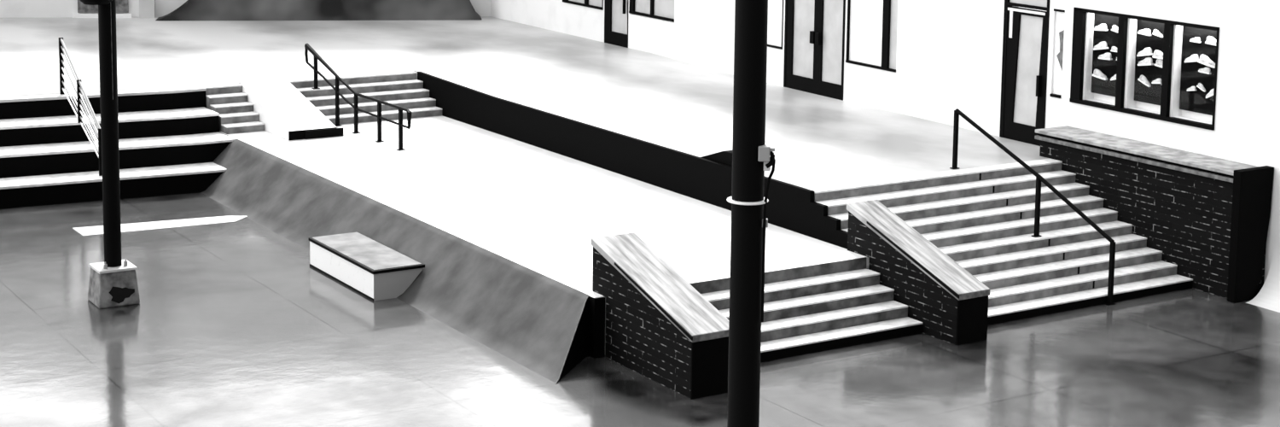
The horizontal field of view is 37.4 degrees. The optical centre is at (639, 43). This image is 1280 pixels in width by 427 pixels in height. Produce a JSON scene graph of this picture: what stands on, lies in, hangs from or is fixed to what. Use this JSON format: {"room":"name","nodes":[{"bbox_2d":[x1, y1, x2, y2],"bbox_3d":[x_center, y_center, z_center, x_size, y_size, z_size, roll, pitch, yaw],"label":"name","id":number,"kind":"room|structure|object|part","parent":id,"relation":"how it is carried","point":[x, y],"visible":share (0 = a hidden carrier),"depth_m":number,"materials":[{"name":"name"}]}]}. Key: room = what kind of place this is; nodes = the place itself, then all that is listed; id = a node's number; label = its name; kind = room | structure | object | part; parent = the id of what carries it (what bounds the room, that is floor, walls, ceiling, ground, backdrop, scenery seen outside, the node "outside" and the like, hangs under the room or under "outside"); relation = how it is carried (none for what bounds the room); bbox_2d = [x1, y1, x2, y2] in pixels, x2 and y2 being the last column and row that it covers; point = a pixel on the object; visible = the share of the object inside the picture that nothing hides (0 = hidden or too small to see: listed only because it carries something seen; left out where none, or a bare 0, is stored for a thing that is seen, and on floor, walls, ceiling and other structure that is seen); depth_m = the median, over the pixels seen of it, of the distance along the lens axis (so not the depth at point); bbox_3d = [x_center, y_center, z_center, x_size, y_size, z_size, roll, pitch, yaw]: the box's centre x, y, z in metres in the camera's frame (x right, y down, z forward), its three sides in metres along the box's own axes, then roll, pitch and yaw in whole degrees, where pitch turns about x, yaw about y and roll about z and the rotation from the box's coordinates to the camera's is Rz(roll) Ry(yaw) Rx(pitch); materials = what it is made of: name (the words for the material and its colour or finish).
{"room":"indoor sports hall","nodes":[
{"label":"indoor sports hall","id":0,"kind":"room"},
{"bbox_2d":[0,0,490,17],"bbox_3d":[-23.007,-3.489,53.011,37.987,9.000,0.380,0,7,-7],"label":"wall","id":1,"kind":"structure","parent":0,"point":[8,8],"depth_m":53.97,"materials":[{"name":"white paint"}]},
{"bbox_2d":[72,0,132,17],"bbox_3d":[-15.369,-1.961,53.931,1.640,2.476,0.140,0,7,-7],"label":"window","id":2,"kind":"structure","parent":1,"relation":"in","point":[122,7],"depth_m":54.03,"materials":[{"name":"white glass"}]},
{"bbox_3d":[-15.739,-2.032,53.900,0.620,2.336,0.070,0,7,-7],"label":"pane","id":3,"kind":"part","parent":2,"relation":"part of","materials":[{"name":"glass"}]},
{"bbox_3d":[-15.384,-0.793,54.081,1.640,0.120,0.140,0,7,-7],"label":"sill","id":4,"kind":"part","parent":2,"relation":"part of","materials":[{"name":"white"}]},
{"bbox_3d":[-14.995,-2.035,53.995,0.680,2.336,0.070,0,7,-7],"label":"pane","id":5,"kind":"part","parent":2,"relation":"part of","materials":[{"name":"glass"}]},
{"bbox_2d":[139,0,155,17],"bbox_3d":[-14.092,-4.344,53.766,0.430,7.276,0.180,0,7,-7],"label":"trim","id":6,"kind":"structure","parent":1,"relation":"attached to","point":[147,8],"depth_m":54.10,"materials":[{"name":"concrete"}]},
{"bbox_2d":[0,16,1049,188],"bbox_3d":[-15.544,2.119,38.626,38.300,1.724,31.130,-4,9,-32],"label":"floor","id":7,"kind":"structure","parent":0,"point":[817,140],"depth_m":43.72,"materials":[{"name":"concrete"}]},
{"bbox_2d":[155,0,481,20],"bbox_3d":[-9.210,-1.621,54.374,9.287,1.940,0.920,0,7,-7],"label":"ramp","id":8,"kind":"object","parent":7,"relation":"on","point":[190,9],"visible":1,"depth_m":54.24,"materials":[{"name":"concrete"}]},
{"bbox_2d":[701,150,732,166],"bbox_3d":[1.629,2.035,33.726,0.235,0.260,1.681,-4,9,-32],"label":"wedge","id":9,"kind":"object","parent":7,"relation":"on","point":[724,157],"visible":0.33,"depth_m":33.76,"materials":[{"name":"black paint"}]},
{"bbox_2d":[417,71,847,249],"bbox_3d":[-0.878,2.145,37.428,0.085,1.139,16.150,-4,9,-32],"label":"wall","id":10,"kind":"structure","parent":0,"point":[790,206],"depth_m":36.32,"materials":[{"name":"black paint"}]},
{"bbox_2d":[0,192,1279,426],"bbox_3d":[-5.052,3.955,33.091,54.000,0.250,56.000,-4,9,-32],"label":"floor","id":11,"kind":"structure","parent":0,"point":[232,324],"depth_m":27.28,"materials":[{"name":"concrete"}]},
{"bbox_2d":[79,0,139,308],"bbox_3d":[-8.425,-0.416,29.701,0.762,9.200,0.666,-4,9,-32],"label":"steel pole","id":12,"kind":"object","parent":11,"relation":"on","point":[113,282],"visible":1,"depth_m":29.92,"materials":[{"name":"black metal"}]},
{"bbox_2d":[0,85,234,209],"bbox_3d":[-20.479,2.580,34.531,26.133,1.730,3.732,-3,8,-26],"label":"steps","id":13,"kind":"structure","parent":11,"relation":"on","point":[169,139],"depth_m":39.00,"materials":[{"name":"black paint"}]},
{"bbox_2d":[58,37,102,175],"bbox_3d":[-11.565,1.271,39.066,0.080,2.492,2.792,-4,9,-32],"label":"railing","id":14,"kind":"object","parent":13,"relation":"on","point":[79,90],"visible":0.88,"depth_m":39.08,"materials":[{"name":"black metal"}]},
{"bbox_3d":[-12.284,0.484,40.131,0.080,1.216,0.060,-4,9,-32],"label":"post","id":15,"kind":"part","parent":14,"relation":"part of","materials":[{"name":"black metal"}]},
{"bbox_3d":[-11.599,1.198,39.113,0.080,0.900,0.060,-4,9,-32],"label":"post","id":16,"kind":"part","parent":14,"relation":"part of","materials":[{"name":"black metal"}]},
{"bbox_3d":[-10.849,2.186,38.019,0.080,0.961,0.060,-4,9,-32],"label":"post","id":17,"kind":"part","parent":14,"relation":"part of","materials":[{"name":"black metal"}]},
{"bbox_2d":[72,215,247,236],"bbox_3d":[-8.986,3.440,35.731,3.280,0.022,0.723,-3,8,-24],"label":"floor strip","id":18,"kind":"object","parent":11,"relation":"on","point":[89,230],"visible":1,"depth_m":35.74,"materials":[{"name":"concrete"}]},
{"bbox_2d":[308,231,424,301],"bbox_3d":[-4.634,3.735,31.878,0.930,0.506,2.710,-4,9,-32],"label":"box","id":19,"kind":"object","parent":11,"relation":"on","point":[375,270],"visible":1,"depth_m":31.34,"materials":[{"name":"white concrete"},{"name":"grey concrete"},{"name":"black steel"}]},
{"bbox_3d":[-5.017,3.994,31.671,0.016,0.035,2.670,-4,9,-32],"label":"trim","id":20,"kind":"part","parent":19,"relation":"part of","materials":[{"name":"black metal"}]},
{"bbox_3d":[-4.631,3.518,31.851,0.930,0.052,2.710,-4,9,-32],"label":"edge trim","id":21,"kind":"part","parent":19,"relation":"part of","materials":[{"name":"black metal"}]},
{"bbox_2d":[200,138,588,383],"bbox_3d":[-4.844,3.375,33.098,1.097,0.919,15.558,-4,9,-32],"label":"ramp","id":22,"kind":"object","parent":11,"relation":"on","point":[538,321],"visible":0.85,"depth_m":30.60,"materials":[{"name":"grey concrete"}]},
{"bbox_2d":[219,115,869,358],"bbox_3d":[-3.010,3.029,35.982,5.147,0.900,17.010,-4,9,-32],"label":"raised platform","id":23,"kind":"object","parent":11,"relation":"on","point":[540,210],"visible":0.6,"depth_m":33.97,"materials":[{"name":"white concrete"}]},
{"bbox_2d":[200,82,264,133],"bbox_3d":[-8.902,1.412,41.233,0.854,0.826,1.660,-4,9,-32],"label":"staircase","id":24,"kind":"structure","parent":23,"relation":"on","point":[236,114],"depth_m":41.11,"materials":[{"name":"white concrete"}]},
{"bbox_2d":[240,79,343,140],"bbox_3d":[-7.594,1.429,41.130,1.230,0.851,2.830,-4,9,-32],"label":"slab","id":25,"kind":"object","parent":23,"relation":"on","point":[285,113],"visible":0.9,"depth_m":40.77,"materials":[{"name":"white concrete"}]},
{"bbox_3d":[-6.697,1.911,40.095,0.860,0.180,0.030,-4,9,-32],"label":"plate","id":26,"kind":"part","parent":25,"relation":"part of","materials":[{"name":"black metal"}]},
{"bbox_2d":[304,43,411,150],"bbox_3d":[-6.129,1.115,40.651,0.160,1.632,5.525,-4,9,-32],"label":"handrail","id":27,"kind":"object","parent":23,"relation":"on","point":[316,56],"visible":0.99,"depth_m":40.65,"materials":[{"name":"black metal"}]},
{"bbox_3d":[-7.286,0.638,42.451,0.070,0.770,0.070,-4,9,-32],"label":"post","id":28,"kind":"part","parent":27,"relation":"part of","materials":[{"name":"black metal"}]},
{"bbox_3d":[-6.648,1.268,41.498,0.070,1.100,0.070,-4,9,-32],"label":"post","id":29,"kind":"part","parent":27,"relation":"part of","materials":[{"name":"black metal"}]},
{"bbox_3d":[-6.113,1.507,40.667,0.070,0.850,0.070,-4,9,-32],"label":"post","id":30,"kind":"part","parent":27,"relation":"part of","materials":[{"name":"black metal"}]},
{"bbox_3d":[-5.469,1.640,39.651,0.070,0.860,0.070,-4,9,-32],"label":"post","id":31,"kind":"part","parent":27,"relation":"part of","materials":[{"name":"black metal"}]},
{"bbox_3d":[-4.910,1.760,38.770,0.070,0.860,0.070,-4,9,-32],"label":"post","id":32,"kind":"part","parent":27,"relation":"part of","materials":[{"name":"black metal"}]},
{"bbox_2d":[285,70,442,124],"bbox_3d":[-6.267,1.233,42.880,3.139,0.826,1.660,-4,9,-32],"label":"staircase","id":33,"kind":"structure","parent":23,"relation":"on","point":[403,89],"depth_m":42.91,"materials":[{"name":"white concrete"}]},
{"bbox_3d":[-0.646,4.133,27.626,0.182,0.896,0.220,-4,9,-32],"label":"plate","id":34,"kind":"part","parent":23,"relation":"part of","materials":[{"name":"black paint"}]},
{"bbox_2d":[590,232,729,399],"bbox_3d":[0.301,3.833,26.916,0.774,1.697,2.730,-4,9,-32],"label":"brick ledge","id":35,"kind":"object","parent":11,"relation":"on","point":[659,327],"visible":0.84,"depth_m":26.61,"materials":[{"name":"black brick"}]},
{"bbox_3d":[1.004,4.430,25.870,0.720,0.795,0.030,-4,9,-32],"label":"plate","id":36,"kind":"part","parent":35,"relation":"part of","materials":[{"name":"black paint"}]},
{"bbox_2d":[727,0,775,426],"bbox_3d":[0.810,1.086,13.790,0.355,10.500,0.307,2,7,8],"label":"steel pole","id":37,"kind":"object","parent":11,"relation":"on","point":[751,157],"visible":1,"depth_m":13.72,"materials":[{"name":"black metal"}]},
{"bbox_3d":[0.941,0.762,13.671,0.070,0.025,0.080,1,7,3],"label":"box lid","id":38,"kind":"part","parent":37,"relation":"part of","materials":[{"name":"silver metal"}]},
{"bbox_2d":[689,256,922,362],"bbox_3d":[2.220,4.054,28.509,4.144,0.898,1.424,-4,9,-32],"label":"staircase","id":39,"kind":"structure","parent":11,"relation":"on","point":[825,306],"depth_m":28.80,"materials":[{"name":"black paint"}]},
{"bbox_2d":[846,199,990,345],"bbox_3d":[4.314,3.551,29.612,0.654,1.666,2.750,-4,9,-32],"label":"brick ledge","id":40,"kind":"object","parent":11,"relation":"on","point":[951,303],"visible":0.98,"depth_m":29.22,"materials":[{"name":"black brick"}]},
{"bbox_3d":[5.021,4.185,28.562,0.600,0.695,0.030,-4,9,-32],"label":"plate","id":41,"kind":"part","parent":40,"relation":"part of","materials":[{"name":"black paint"}]},
{"bbox_2d":[807,158,1192,325],"bbox_3d":[6.065,3.291,31.864,5.632,1.652,3.475,-4,9,-32],"label":"staircase","id":42,"kind":"structure","parent":11,"relation":"on","point":[982,218],"depth_m":31.95,"materials":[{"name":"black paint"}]},
{"bbox_2d":[949,108,1115,305],"bbox_3d":[6.629,2.712,32.192,0.204,2.732,3.744,-4,9,-35],"label":"handrail","id":43,"kind":"object","parent":42,"relation":"on","point":[1039,178],"visible":1,"depth_m":31.96,"materials":[{"name":"black metal"}]},
{"bbox_3d":[5.609,1.706,33.573,0.064,1.050,0.064,-4,9,-32],"label":"post","id":44,"kind":"part","parent":43,"relation":"part of","materials":[{"name":"black metal"}]},
{"bbox_3d":[6.636,2.212,32.126,0.126,1.723,3.665,-4,9,-35],"label":"rail","id":45,"kind":"part","parent":43,"relation":"part of","materials":[{"name":"black metal"}]},
{"bbox_3d":[6.734,2.762,31.999,0.064,1.035,0.064,-4,9,-32],"label":"post","id":46,"kind":"part","parent":43,"relation":"part of","materials":[{"name":"black metal"}]},
{"bbox_3d":[7.697,3.751,30.849,0.064,1.040,0.064,-4,9,-32],"label":"post","id":47,"kind":"part","parent":43,"relation":"part of","materials":[{"name":"black metal"}]},
{"bbox_2d":[1034,125,1274,302],"bbox_3d":[8.874,2.881,33.181,0.880,2.200,4.820,-4,9,-32],"label":"brick wall","id":48,"kind":"structure","parent":11,"relation":"on","point":[1208,217],"depth_m":32.07,"materials":[{"name":"black brick"}]},
{"bbox_2d":[1245,246,1279,312],"bbox_3d":[13.444,4.488,26.012,0.640,0.950,12.332,-4,9,-31],"label":"ramp","id":49,"kind":"object","parent":11,"relation":"on","point":[1268,297],"depth_m":31.16,"materials":[{"name":"white paint"}]},
{"bbox_2d":[490,0,1279,283],"bbox_3d":[6.377,-0.952,38.059,0.350,8.500,41.310,-4,9,-31],"label":"wall","id":50,"kind":"structure","parent":0,"point":[950,52],"depth_m":37.21,"materials":[{"name":"white paint"}]},
{"bbox_2d":[562,0,603,10],"bbox_3d":[-1.501,-1.962,50.734,0.130,1.920,2.182,-4,9,-31],"label":"window","id":51,"kind":"structure","parent":50,"relation":"in","point":[598,4],"depth_m":50.57,"materials":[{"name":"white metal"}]},
{"bbox_3d":[-1.686,-2.006,51.061,0.015,1.800,0.985,-4,9,-31],"label":"pane","id":52,"kind":"part","parent":51,"relation":"part of","materials":[{"name":"white glass"}]},
{"bbox_3d":[-1.144,-1.885,50.175,0.015,1.800,0.805,-4,9,-31],"label":"pane","id":53,"kind":"part","parent":51,"relation":"part of","materials":[{"name":"white glass"}]},
{"bbox_2d":[604,0,628,47],"bbox_3d":[-0.603,-1.292,49.261,0.170,2.850,1.202,-4,9,-31],"label":"door","id":54,"kind":"structure","parent":50,"relation":"in","point":[615,11],"depth_m":49.38,"materials":[{"name":"black metal"}]},
{"bbox_3d":[-0.497,-1.381,49.138,0.015,2.240,0.860,-4,9,-31],"label":"pane","id":55,"kind":"part","parent":54,"relation":"part of","materials":[{"name":"white glass"}]},
{"bbox_3d":[-0.409,-0.962,48.869,0.061,0.400,0.060,-4,9,-32],"label":"handle","id":56,"kind":"part","parent":54,"relation":"part of","materials":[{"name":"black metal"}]},
{"bbox_2d":[628,0,674,21],"bbox_3d":[0.334,-1.584,47.735,0.130,1.860,2.132,-4,9,-31],"label":"window","id":57,"kind":"structure","parent":50,"relation":"in","point":[662,9],"depth_m":47.74,"materials":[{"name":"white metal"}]},
{"bbox_3d":[0.105,-1.638,48.132,0.015,1.740,0.810,-4,9,-31],"label":"pane","id":58,"kind":"part","parent":57,"relation":"part of","materials":[{"name":"white glass"}]},
{"bbox_3d":[0.637,-1.520,47.263,0.015,1.740,1.000,-4,9,-31],"label":"pane","id":59,"kind":"part","parent":57,"relation":"part of","materials":[{"name":"white glass"}]},
{"bbox_2d":[767,0,783,49],"bbox_3d":[2.888,-0.997,43.565,0.130,2.100,1.542,-4,9,-31],"label":"window","id":60,"kind":"structure","parent":50,"relation":"in","point":[775,23],"depth_m":43.27,"materials":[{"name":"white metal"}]},
{"bbox_2d":[783,0,845,100],"bbox_3d":[3.872,-0.362,41.934,0.200,3.020,2.212,-4,9,-31],"label":"door","id":61,"kind":"structure","parent":50,"relation":"in","point":[814,30],"depth_m":41.91,"materials":[{"name":"glass"}]},
{"bbox_3d":[3.692,-0.456,42.295,0.015,2.430,0.810,-4,9,-31],"label":"pane","id":62,"kind":"part","parent":61,"relation":"part of","materials":[{"name":"white glass"}]},
{"bbox_3d":[3.839,-0.132,41.908,0.092,0.270,0.130,-4,9,-32],"label":"handle","id":63,"kind":"part","parent":61,"relation":"part of","materials":[{"name":"black metal"}]},
{"bbox_3d":[3.937,-0.110,41.747,0.092,0.270,0.130,-4,9,-32],"label":"handle","id":64,"kind":"part","parent":61,"relation":"part of","materials":[{"name":"black metal"}]},
{"bbox_3d":[4.247,-0.332,41.389,0.015,2.430,0.750,-4,9,-31],"label":"pane","id":65,"kind":"part","parent":61,"relation":"part of","materials":[{"name":"white glass"}]},
{"bbox_2d":[845,0,898,72],"bbox_3d":[4.965,-0.535,40.172,0.130,2.100,1.692,-4,9,-31],"label":"window","id":66,"kind":"structure","parent":50,"relation":"in","point":[872,25],"depth_m":40.22,"materials":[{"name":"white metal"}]},
{"bbox_3d":[4.859,-0.557,40.370,0.015,1.990,1.180,-4,9,-31],"label":"pane","id":67,"kind":"part","parent":66,"relation":"part of","materials":[{"name":"white glass"}]},
{"bbox_3d":[5.342,-0.450,39.581,0.015,1.990,0.280,-4,9,-31],"label":"pane","id":68,"kind":"part","parent":66,"relation":"part of","materials":[{"name":"white glass"}]},
{"bbox_2d":[999,0,1049,145],"bbox_3d":[7.379,0.421,36.218,0.207,2.970,1.230,-4,9,-32],"label":"door","id":69,"kind":"structure","parent":50,"relation":"in","point":[1026,31],"depth_m":36.26,"materials":[{"name":"black metal"}]},
{"bbox_3d":[7.432,-0.863,36.053,0.015,0.260,1.070,-4,9,-31],"label":"transom pane","id":70,"kind":"part","parent":69,"relation":"part of","materials":[{"name":"white glass"}]},
{"bbox_3d":[7.449,0.518,36.175,0.015,2.150,0.780,-4,9,-31],"label":"pane","id":71,"kind":"part","parent":69,"relation":"part of","materials":[{"name":"white glass"}]},
{"bbox_3d":[7.564,0.808,35.846,0.081,0.400,0.060,-4,9,-32],"label":"handle","id":72,"kind":"part","parent":69,"relation":"part of","materials":[{"name":"black metal"}]},
{"bbox_2d":[1049,8,1064,98],"bbox_3d":[7.864,0.188,35.446,0.134,1.660,0.270,-4,9,-32],"label":"poster","id":73,"kind":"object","parent":50,"relation":"in","point":[1059,34],"depth_m":35.47,"materials":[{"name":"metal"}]},
{"bbox_2d":[1069,7,1219,130],"bbox_3d":[9.059,0.400,33.711,0.380,1.770,3.446,-4,9,-31],"label":"window","id":74,"kind":"structure","parent":50,"relation":"in","point":[1083,25],"depth_m":33.99,"materials":[{"name":"black metal"}]},
{"bbox_2d":[1091,13,1118,96],"bbox_3d":[8.660,0.203,34.564,0.080,1.535,0.981,-4,9,-31],"label":"display board","id":75,"kind":"object","parent":74,"relation":"attached to","point":[1108,67],"visible":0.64,"depth_m":34.69,"materials":[{"name":"black"}]},
{"bbox_2d":[1091,68,1107,80],"bbox_3d":[8.453,0.567,34.718,0.086,0.177,0.332,-4,9,-32],"label":"shoe","id":76,"kind":"object","parent":75,"relation":"attached to","point":[1096,72],"visible":1,"depth_m":34.70,"materials":[{"name":"fabric"}]},
{"bbox_2d":[1093,23,1108,30],"bbox_3d":[8.445,-0.296,34.637,0.079,0.149,0.304,-4,9,-32],"label":"shoe","id":77,"kind":"object","parent":75,"relation":"attached to","point":[1102,26],"visible":1,"depth_m":34.58,"materials":[{"name":"fabric"}]},
{"bbox_2d":[1093,40,1108,50],"bbox_3d":[8.451,0.046,34.665,0.086,0.193,0.330,-4,9,-32],"label":"shoe","id":78,"kind":"object","parent":75,"relation":"attached to","point":[1102,45],"visible":1,"depth_m":34.59,"materials":[{"name":"fabric"}]},
{"bbox_2d":[1098,52,1112,60],"bbox_3d":[8.514,0.229,34.584,0.079,0.138,0.303,-4,9,-32],"label":"shoe","id":79,"kind":"object","parent":75,"relation":"attached to","point":[1107,55],"visible":1,"depth_m":34.51,"materials":[{"name":"fabric"}]},
{"bbox_2d":[1110,74,1116,80],"bbox_3d":[8.655,0.617,34.401,0.058,0.145,0.219,-4,9,-32],"label":"shoe","id":80,"kind":"object","parent":75,"relation":"attached to","point":[1113,78],"visible":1,"depth_m":34.40,"materials":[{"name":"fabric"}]},
{"bbox_2d":[1110,46,1117,52],"bbox_3d":[8.654,0.108,34.347,0.058,0.094,0.220,-4,8,-32],"label":"shoe","id":81,"kind":"object","parent":75,"relation":"attached to","point":[1114,49],"visible":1,"depth_m":34.36,"materials":[{"name":"fabric"}]},
{"bbox_2d":[1111,24,1117,32],"bbox_3d":[8.661,-0.255,34.297,0.065,0.137,0.248,-4,9,-32],"label":"shoe","id":82,"kind":"object","parent":75,"relation":"attached to","point":[1114,28],"visible":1,"depth_m":34.31,"materials":[{"name":"fabric"}]},
{"bbox_2d":[1134,19,1164,105],"bbox_3d":[9.221,0.327,33.649,0.080,1.535,1.001,-4,9,-31],"label":"display board","id":83,"kind":"object","parent":74,"relation":"attached to","point":[1143,93],"visible":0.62,"depth_m":33.78,"materials":[{"name":"black"}]},
{"bbox_2d":[1137,74,1151,87],"bbox_3d":[9.030,0.666,33.806,0.072,0.196,0.271,-4,9,-32],"label":"shoe","id":84,"kind":"object","parent":83,"relation":"attached to","point":[1142,78],"visible":1,"depth_m":33.78,"materials":[{"name":"fabric"}]},
{"bbox_2d":[1137,29,1151,35],"bbox_3d":[9.010,-0.207,33.744,0.072,0.123,0.276,-4,9,-32],"label":"shoe","id":85,"kind":"object","parent":83,"relation":"attached to","point":[1145,32],"visible":1,"depth_m":33.68,"materials":[{"name":"fabric"}]},
{"bbox_2d":[1136,46,1153,56],"bbox_3d":[9.026,0.156,33.757,0.086,0.195,0.330,-4,9,-32],"label":"shoe","id":86,"kind":"object","parent":83,"relation":"attached to","point":[1147,51],"visible":1,"depth_m":33.69,"materials":[{"name":"fabric"}]},
{"bbox_2d":[1137,57,1153,65],"bbox_3d":[9.036,0.327,33.760,0.086,0.186,0.331,-4,9,-32],"label":"shoe","id":87,"kind":"object","parent":83,"relation":"attached to","point":[1148,61],"visible":1,"depth_m":33.69,"materials":[{"name":"fabric"}]},
{"bbox_2d":[1151,78,1161,83],"bbox_3d":[9.183,0.670,33.561,0.058,0.116,0.221,-4,9,-32],"label":"shoe","id":88,"kind":"object","parent":83,"relation":"attached to","point":[1157,80],"visible":1,"depth_m":33.52,"materials":[{"name":"fabric"}]},
{"bbox_2d":[1152,49,1163,59],"bbox_3d":[9.225,0.203,33.444,0.086,0.141,0.330,-4,10,-32],"label":"shoe","id":89,"kind":"object","parent":83,"relation":"attached to","point":[1157,54],"visible":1,"depth_m":33.46,"materials":[{"name":"fabric"}]},
{"bbox_2d":[1152,29,1163,37],"bbox_3d":[9.177,-0.177,33.479,0.058,0.128,0.220,-4,9,-32],"label":"shoe","id":90,"kind":"object","parent":83,"relation":"attached to","point":[1156,32],"visible":1,"depth_m":33.46,"materials":[{"name":"fabric"}]},
{"bbox_2d":[1154,58,1162,67],"bbox_3d":[9.243,0.363,33.432,0.079,0.160,0.304,-4,9,-32],"label":"shoe","id":91,"kind":"object","parent":83,"relation":"attached to","point":[1159,62],"visible":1,"depth_m":33.45,"materials":[{"name":"fabric"}]},
{"bbox_3d":[9.207,0.390,33.804,0.030,1.770,3.441,-4,9,-31],"label":"panel","id":92,"kind":"part","parent":74,"relation":"part of","materials":[{"name":"white"}]},
{"bbox_2d":[1179,26,1216,115],"bbox_3d":[9.776,0.451,32.742,0.080,1.535,0.981,-4,9,-31],"label":"display board","id":93,"kind":"object","parent":74,"relation":"attached to","point":[1193,101],"visible":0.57,"depth_m":32.85,"materials":[{"name":"black"}]},
{"bbox_2d":[1184,53,1198,62],"bbox_3d":[9.600,0.264,32.850,0.079,0.176,0.303,-4,9,-32],"label":"shoe","id":94,"kind":"object","parent":93,"relation":"attached to","point":[1192,58],"visible":1,"depth_m":32.79,"materials":[{"name":"fabric"}]},
{"bbox_2d":[1186,86,1196,91],"bbox_3d":[9.605,0.788,32.899,0.050,0.109,0.193,-4,9,-32],"label":"shoe","id":95,"kind":"object","parent":93,"relation":"attached to","point":[1192,88],"visible":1,"depth_m":32.86,"materials":[{"name":"fabric"}]},
{"bbox_2d":[1189,36,1201,42],"bbox_3d":[9.631,-0.067,32.764,0.058,0.094,0.220,-4,9,-32],"label":"shoe","id":96,"kind":"object","parent":93,"relation":"attached to","point":[1196,39],"visible":1,"depth_m":32.72,"materials":[{"name":"fabric"}]},
{"bbox_2d":[1196,82,1205,92],"bbox_3d":[9.722,0.758,32.709,0.050,0.143,0.188,-4,9,-32],"label":"shoe","id":97,"kind":"object","parent":93,"relation":"attached to","point":[1200,85],"visible":1,"depth_m":32.69,"materials":[{"name":"fabric"}]},
{"bbox_2d":[1198,67,1210,74],"bbox_3d":[9.750,0.462,32.631,0.065,0.110,0.248,-4,9,-32],"label":"shoe","id":98,"kind":"object","parent":93,"relation":"attached to","point":[1206,70],"visible":1,"depth_m":32.58,"materials":[{"name":"fabric"}]},
{"bbox_2d":[1197,53,1215,68],"bbox_3d":[9.780,0.302,32.566,0.094,0.205,0.358,-4,9,-32],"label":"shoe","id":99,"kind":"object","parent":93,"relation":"attached to","point":[1204,60],"visible":1,"depth_m":32.54,"materials":[{"name":"fabric"}]},
{"bbox_2d":[1205,88,1213,98],"bbox_3d":[9.842,0.865,32.528,0.065,0.193,0.238,-4,9,-32],"label":"shoe","id":100,"kind":"object","parent":93,"relation":"attached to","point":[1210,94],"visible":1,"depth_m":32.52,"materials":[{"name":"fabric"}]},
{"bbox_2d":[1204,35,1215,45],"bbox_3d":[9.843,-0.040,32.427,0.079,0.144,0.304,-4,9,-32],"label":"shoe","id":101,"kind":"object","parent":93,"relation":"attached to","point":[1210,40],"visible":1,"depth_m":32.43,"materials":[{"name":"fabric"}]}
]}

